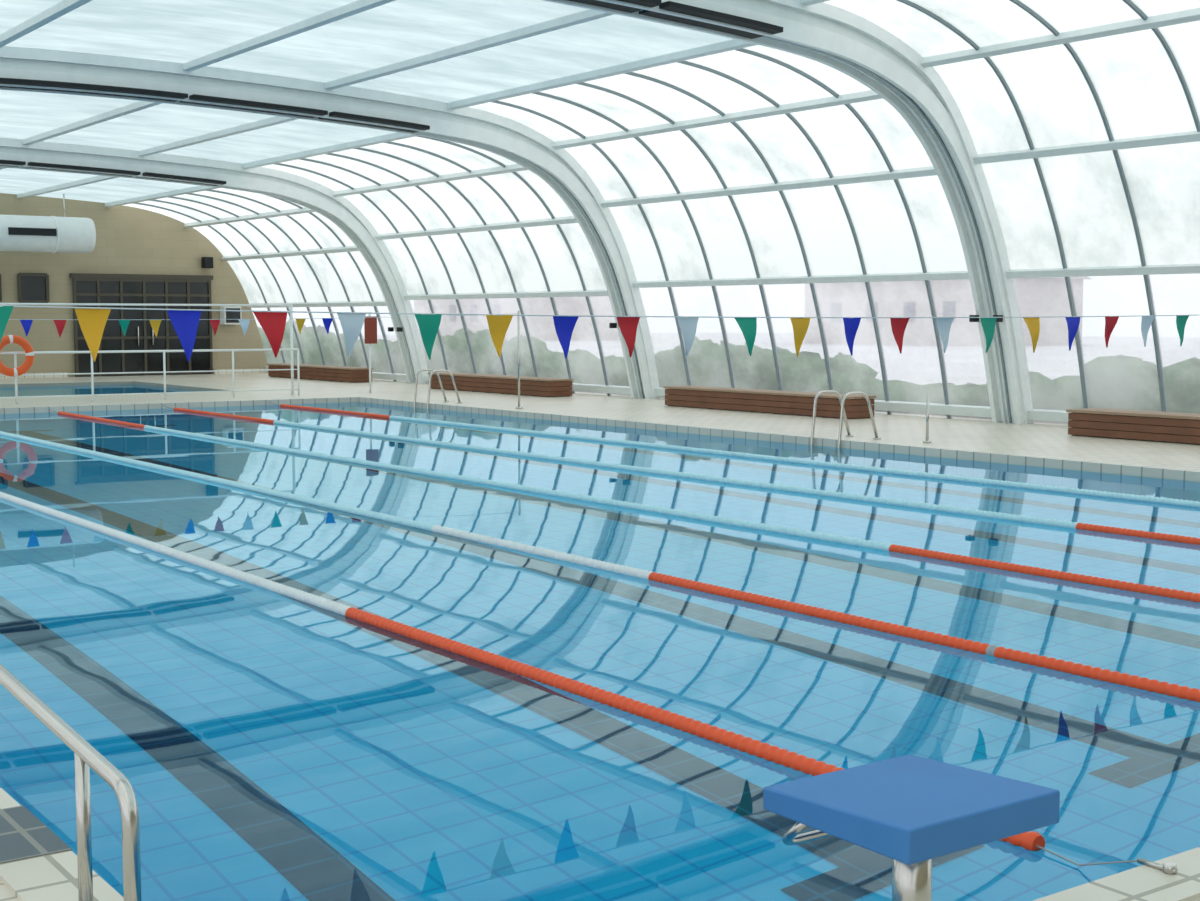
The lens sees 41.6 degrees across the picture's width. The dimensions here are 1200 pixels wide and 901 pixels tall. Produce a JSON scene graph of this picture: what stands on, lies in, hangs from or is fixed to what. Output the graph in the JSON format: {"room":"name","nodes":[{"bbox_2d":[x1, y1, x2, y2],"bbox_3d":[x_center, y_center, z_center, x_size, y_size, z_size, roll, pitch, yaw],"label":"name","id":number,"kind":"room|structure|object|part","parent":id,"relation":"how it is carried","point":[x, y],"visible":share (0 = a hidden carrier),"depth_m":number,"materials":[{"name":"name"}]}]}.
{"room":"indoor swimming pool","nodes":[
{"label":"indoor swimming pool","id":0,"kind":"room"},
{"bbox_2d":[0,193,269,376],"bbox_3d":[-18.072,-4.101,38.642,21.254,4.812,0.001,-3,6,-35],"label":"wall","id":1,"kind":"structure","parent":0,"point":[129,240],"depth_m":42.09,"materials":[{"name":"beige paint"}]},
{"bbox_2d":[0,274,1,301],"bbox_3d":[-15.686,-4.148,40.248,0.830,0.780,0.100,-3,6,-35],"label":"window","id":2,"kind":"structure","parent":1,"relation":"in","point":[0,274],"depth_m":40.44,"materials":[{"name":"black glass"}]},
{"bbox_2d":[17,273,49,302],"bbox_3d":[-14.686,-4.207,40.954,0.780,0.780,0.100,-3,6,-35],"label":"window","id":3,"kind":"structure","parent":1,"relation":"in","point":[32,287],"depth_m":40.94,"materials":[{"name":"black glass"}]},
{"bbox_2d":[0,369,267,378],"bbox_3d":[-17.959,-1.764,38.851,20.854,0.120,0.090,-3,6,-35],"label":"baseboard","id":4,"kind":"structure","parent":1,"relation":"attached to","point":[223,372],"depth_m":41.48,"materials":[{"name":"tile"}]},
{"bbox_2d":[70,273,212,376],"bbox_3d":[-12.296,-3.388,42.671,3.900,2.720,0.160,-3,6,-35],"label":"door","id":5,"kind":"structure","parent":1,"relation":"in","point":[87,288],"depth_m":42.63,"materials":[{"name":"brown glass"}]},
{"bbox_2d":[201,257,212,267],"bbox_3d":[-10.816,-5.173,43.506,0.250,0.300,0.270,-3,6,-35],"label":"loudspeaker","id":6,"kind":"object","parent":1,"relation":"attached to","point":[206,262],"visible":1,"depth_m":43.40,"materials":[{"name":"black plastic"}]},
{"bbox_2d":[220,306,241,324],"bbox_3d":[-10.265,-3.754,43.930,0.500,0.500,0.370,-3,6,-35],"label":"air conditioner","id":7,"kind":"object","parent":1,"relation":"attached to","point":[223,314],"visible":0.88,"depth_m":43.77,"materials":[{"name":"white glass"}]},
{"bbox_2d":[0,0,731,202],"bbox_3d":[-3.597,-5.216,18.034,12.474,1.300,50.200,-3,6,-35],"label":"ceiling","id":8,"kind":"structure","parent":0,"point":[176,31],"depth_m":23.07,"materials":[{"name":"white glass"}]},
{"bbox_2d":[0,194,95,252],"bbox_3d":[-16.986,-5.516,37.375,9.850,1.495,0.955,-3,6,-35],"label":"ventilation duct","id":9,"kind":"object","parent":8,"relation":"hanging from","point":[18,233],"visible":1,"depth_m":39.27,"materials":[{"name":"white metal"}]},
{"bbox_2d":[0,373,1199,900],"bbox_3d":[-3.606,-0.004,18.525,22.250,0.001,50.300,-3,6,-35],"label":"floor","id":10,"kind":"structure","parent":0,"point":[1029,439],"depth_m":25.14,"materials":[{"name":"tile"}]},
{"bbox_2d":[0,381,244,397],"bbox_3d":[-13.842,-1.120,32.983,10.940,0.215,6.640,-3,6,-35],"label":"trim","id":11,"kind":"structure","parent":10,"relation":"on","point":[158,384],"depth_m":37.18,"materials":[{"name":"tile"}]},
{"bbox_2d":[0,384,197,396],"bbox_3d":[-13.842,-1.152,32.980,10.500,0.001,6.200,-3,6,-35],"label":"pool water","id":12,"kind":"object","parent":11,"relation":"in","point":[125,388],"visible":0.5,"depth_m":35.17,"materials":[{"name":"blue liquid"}]},
{"bbox_2d":[0,303,299,403],"bbox_3d":[-11.202,-1.729,28.235,12.460,1.820,0.352,-3,6,-35],"label":"fence","id":13,"kind":"object","parent":10,"relation":"on","point":[291,349],"visible":0.95,"depth_m":30.12,"materials":[{"name":"metal"}]},
{"bbox_2d":[0,335,33,376],"bbox_3d":[-10.549,-1.702,28.389,0.750,0.750,0.100,-3,6,-35],"label":"life ring","id":14,"kind":"object","parent":13,"relation":"attached to","point":[8,339],"visible":0.98,"depth_m":28.41,"materials":[{"name":"orange plastic"}]},
{"bbox_2d":[0,167,414,380],"bbox_3d":[-15.530,-3.793,35.065,21.313,4.797,8.900,-3,6,-35],"label":"trim","id":15,"kind":"structure","parent":10,"relation":"on","point":[190,191],"depth_m":39.46,"materials":[{"name":"metal"}]},
{"bbox_2d":[123,188,407,381],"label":"window","id":16,"kind":"structure","parent":15,"relation":"attached to","point":[356,289],"depth_m":40.29,"materials":[{"name":"clear glass"}]},
{"bbox_2d":[0,138,428,383],"bbox_3d":[-12.902,-3.667,31.351,21.466,5.162,0.725,-3,6,-35],"label":"arch","id":17,"kind":"object","parent":10,"relation":"on","point":[45,156],"visible":0.98,"depth_m":34.76,"materials":[{"name":"white paint"}]},
{"bbox_2d":[9,311,522,408],"bbox_3d":[-6.911,-1.218,23.022,13.670,1.670,0.120,-3,6,-35],"label":"pennant line","id":18,"kind":"object","parent":10,"relation":"on","point":[26,323],"visible":0.71,"depth_m":23.78,"materials":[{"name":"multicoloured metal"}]},
{"bbox_2d":[267,363,372,382],"bbox_3d":[-7.155,-1.978,40.060,0.588,0.345,4.940,-3,6,-35],"label":"wooden bench","id":19,"kind":"object","parent":10,"relation":"on","point":[307,371],"visible":0.89,"depth_m":39.26,"materials":[{"name":"brown wood"}]},
{"bbox_2d":[0,46,660,398],"bbox_3d":[-7.759,-3.239,24.098,21.639,5.520,0.725,-3,6,-35],"label":"arch","id":20,"kind":"object","parent":10,"relation":"on","point":[21,69],"visible":0.98,"depth_m":26.43,"materials":[{"name":"white paint"}]},
{"bbox_2d":[22,101,641,395],"bbox_3d":[-10.387,-3.352,27.812,21.486,5.126,8.900,-3,6,-35],"label":"trim","id":21,"kind":"structure","parent":10,"relation":"on","point":[140,105],"depth_m":31.81,"materials":[{"name":"metal"}]},
{"bbox_2d":[261,137,628,395],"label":"window","id":22,"kind":"structure","parent":21,"relation":"attached to","point":[558,265],"depth_m":32.86,"materials":[{"name":"clear glass"}]},
{"bbox_2d":[364,314,376,392],"bbox_3d":[-4.748,-2.026,32.695,0.260,1.670,0.105,-3,6,-35],"label":"notice board","id":23,"kind":"object","parent":10,"relation":"on","point":[370,324],"visible":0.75,"depth_m":32.63,"materials":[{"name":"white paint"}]},
{"bbox_2d":[413,369,462,408],"bbox_3d":[-2.973,-0.534,28.828,0.780,1.899,0.600,-3,6,-35],"label":"pool ladder","id":24,"kind":"object","parent":10,"relation":"on","point":[421,370],"visible":0.58,"depth_m":28.76,"materials":[{"name":"silver metal"}]},
{"bbox_2d":[428,372,573,396],"bbox_3d":[-2.157,-1.389,33.025,0.588,0.345,4.840,-3,6,-35],"label":"wooden bench","id":25,"kind":"object","parent":10,"relation":"on","point":[488,383],"visible":0.84,"depth_m":32.31,"materials":[{"name":"brown wood"}]},
{"bbox_2d":[0,0,1008,418],"bbox_3d":[-5.244,-2.924,20.559,21.659,5.482,8.900,-3,6,-35],"label":"window frame","id":26,"kind":"structure","parent":10,"relation":"on","point":[64,7],"depth_m":24.29,"materials":[{"name":"metal"}]},
{"bbox_2d":[469,45,991,420],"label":"window","id":27,"kind":"structure","parent":26,"relation":"attached to","point":[876,209],"depth_m":25.45,"materials":[{"name":"clear glass"}]},
{"bbox_2d":[0,305,1193,361],"bbox_3d":[1.814,-0.191,10.741,13.670,1.670,0.120,-3,6,-35],"label":"pennant line","id":28,"kind":"object","parent":10,"relation":"on","point":[92,320],"visible":1,"depth_m":9.23,"materials":[{"name":"multicoloured fabric"}]},
{"bbox_2d":[0,396,1199,900],"bbox_3d":[-2.678,0.229,16.830,13.290,0.218,25.600,-3,6,-35],"label":"pool edge","id":29,"kind":"structure","parent":10,"relation":"on","point":[36,864],"depth_m":4.77,"materials":[{"name":"tile"}]},
{"bbox_2d":[0,402,1199,900],"bbox_3d":[-2.576,0.212,16.901,12.600,0.001,25.160,-3,6,-35],"label":"pool water","id":30,"kind":"object","parent":29,"relation":"in","point":[269,745],"visible":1,"depth_m":7.64,"materials":[{"name":"blue liquid"}]},
{"bbox_2d":[0,492,1177,874],"bbox_3d":[-5.645,0.351,14.671,0.142,0.145,25.261,-3,6,-35],"label":"lane rope","id":31,"kind":"object","parent":30,"relation":"on","point":[1033,840],"visible":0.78,"depth_m":7.08,"materials":[{"name":"orange plastic"}]},
{"bbox_2d":[0,431,1199,701],"bbox_3d":[-3.946,0.251,15.870,0.134,0.145,25.261,-3,6,-35],"label":"lane rope","id":32,"kind":"object","parent":30,"relation":"on","point":[1193,694],"visible":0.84,"depth_m":9.09,"materials":[{"name":"orange plastic"}]},
{"bbox_2d":[49,409,1199,601],"bbox_3d":[-2.238,0.150,17.075,0.125,0.145,25.261,-3,6,-35],"label":"lane rope","id":33,"kind":"object","parent":30,"relation":"on","point":[1123,585],"visible":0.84,"depth_m":12.19,"materials":[{"name":"blue plastic"}]},
{"bbox_2d":[163,405,1199,544],"bbox_3d":[-0.577,0.052,18.247,0.141,0.145,25.261,-3,6,-35],"label":"lane rope","id":34,"kind":"object","parent":30,"relation":"on","point":[1106,529],"visible":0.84,"depth_m":14.89,"materials":[{"name":"blue plastic"}]},
{"bbox_2d":[270,402,1199,506],"bbox_3d":[1.074,-0.045,19.412,0.137,0.145,25.261,-3,6,-35],"label":"lane rope","id":35,"kind":"object","parent":30,"relation":"on","point":[766,457],"visible":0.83,"depth_m":17.47,"materials":[{"name":"blue plastic"}]},
{"bbox_2d":[763,754,1059,900],"bbox_3d":[0.730,1.009,3.773,0.504,0.440,0.497,-3,6,-35],"label":"starting block","id":36,"kind":"object","parent":29,"relation":"on","point":[912,811],"visible":1,"depth_m":3.66,"materials":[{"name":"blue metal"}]},
{"bbox_3d":[0.731,1.050,3.706,0.240,0.370,0.240,-3,6,-35],"label":"post","id":37,"kind":"part","parent":36,"relation":"part of","materials":[{"name":"silver metal"}]},
{"bbox_2d":[663,385,875,418],"bbox_3d":[2.697,-0.818,26.193,0.588,0.345,4.640,-3,6,-35],"label":"wooden bench","id":38,"kind":"object","parent":10,"relation":"on","point":[752,400],"visible":0.94,"depth_m":25.73,"materials":[{"name":"brown wood"}]},
{"bbox_2d":[543,0,1033,423],"bbox_3d":[-2.616,-2.826,16.843,21.769,5.905,0.725,-3,6,-35],"label":"arch","id":39,"kind":"object","parent":10,"relation":"on","point":[844,41],"visible":0.98,"depth_m":21.58,"materials":[{"name":"white paint"}]},
{"bbox_2d":[810,390,880,447],"bbox_3d":[3.123,0.184,20.248,0.780,1.899,0.600,-3,6,-35],"label":"pool ladder","id":40,"kind":"object","parent":10,"relation":"on","point":[842,400],"visible":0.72,"depth_m":20.18,"materials":[{"name":"silver metal"}]},
{"bbox_2d":[923,393,930,442],"bbox_3d":[4.057,-0.402,19.571,0.100,0.620,0.100,-3,6,-35],"label":"stanchion","id":41,"kind":"object","parent":10,"relation":"on","point":[927,440],"visible":1,"depth_m":19.56,"materials":[{"name":"silver metal"}]},
{"bbox_2d":[800,0,1199,421],"bbox_3d":[4.117,-2.014,7.368,21.788,5.866,23.500,-3,6,-35],"label":"window frame","id":42,"kind":"structure","parent":10,"relation":"on","point":[1152,22],"depth_m":20.46,"materials":[{"name":"metal"}]},
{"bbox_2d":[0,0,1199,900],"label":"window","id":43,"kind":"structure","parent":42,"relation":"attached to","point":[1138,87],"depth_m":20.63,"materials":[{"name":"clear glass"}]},
{"bbox_3d":[-1.811,0.846,4.704,0.098,0.598,2.570,-3,6,-35],"label":"handrail","id":44,"kind":"part","parent":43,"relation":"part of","materials":[{"name":"silver metal"}]},
{"bbox_2d":[1066,408,1199,443],"bbox_3d":[7.753,-0.223,19.077,0.588,0.345,4.740,-3,6,-35],"label":"wooden bench","id":45,"kind":"object","parent":10,"relation":"on","point":[1099,422],"visible":1,"depth_m":20.03,"materials":[{"name":"brown wood"}]},
{"label":"outside","id":46,"kind":"structure","parent":0,"visible":0},
{"bbox_2d":[621,342,1045,394],"bbox_3d":[-10.872,-1.828,41.305,210.000,0.001,200.000,-3,6,-35],"label":"ground","id":47,"kind":"structure","parent":46,"point":[1038,355],"depth_m":79.96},
{"bbox_2d":[444,297,581,339],"bbox_3d":[-6.470,-11.460,121.089,10.800,5.900,14.800,-3,6,-35],"label":"neighbouring house","id":48,"kind":"structure","parent":47,"relation":"on","point":[573,307],"depth_m":115.69,"materials":[{"name":"paint"}]},
{"bbox_2d":[283,330,1199,412],"bbox_3d":[2.875,-1.595,30.646,2.092,1.910,58.154,-3,6,-35],"label":"hedge","id":49,"kind":"object","parent":47,"relation":"on","point":[770,379],"visible":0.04,"depth_m":29.32,"materials":[{"name":"green plant"}]},
{"bbox_2d":[804,277,1082,345],"bbox_3d":[21.338,-9.380,99.216,10.800,5.400,14.800,-3,6,-35],"label":"neighbouring house","id":50,"kind":"structure","parent":47,"relation":"on","point":[1039,293],"depth_m":93.83,"materials":[{"name":"paint"}]}
]}

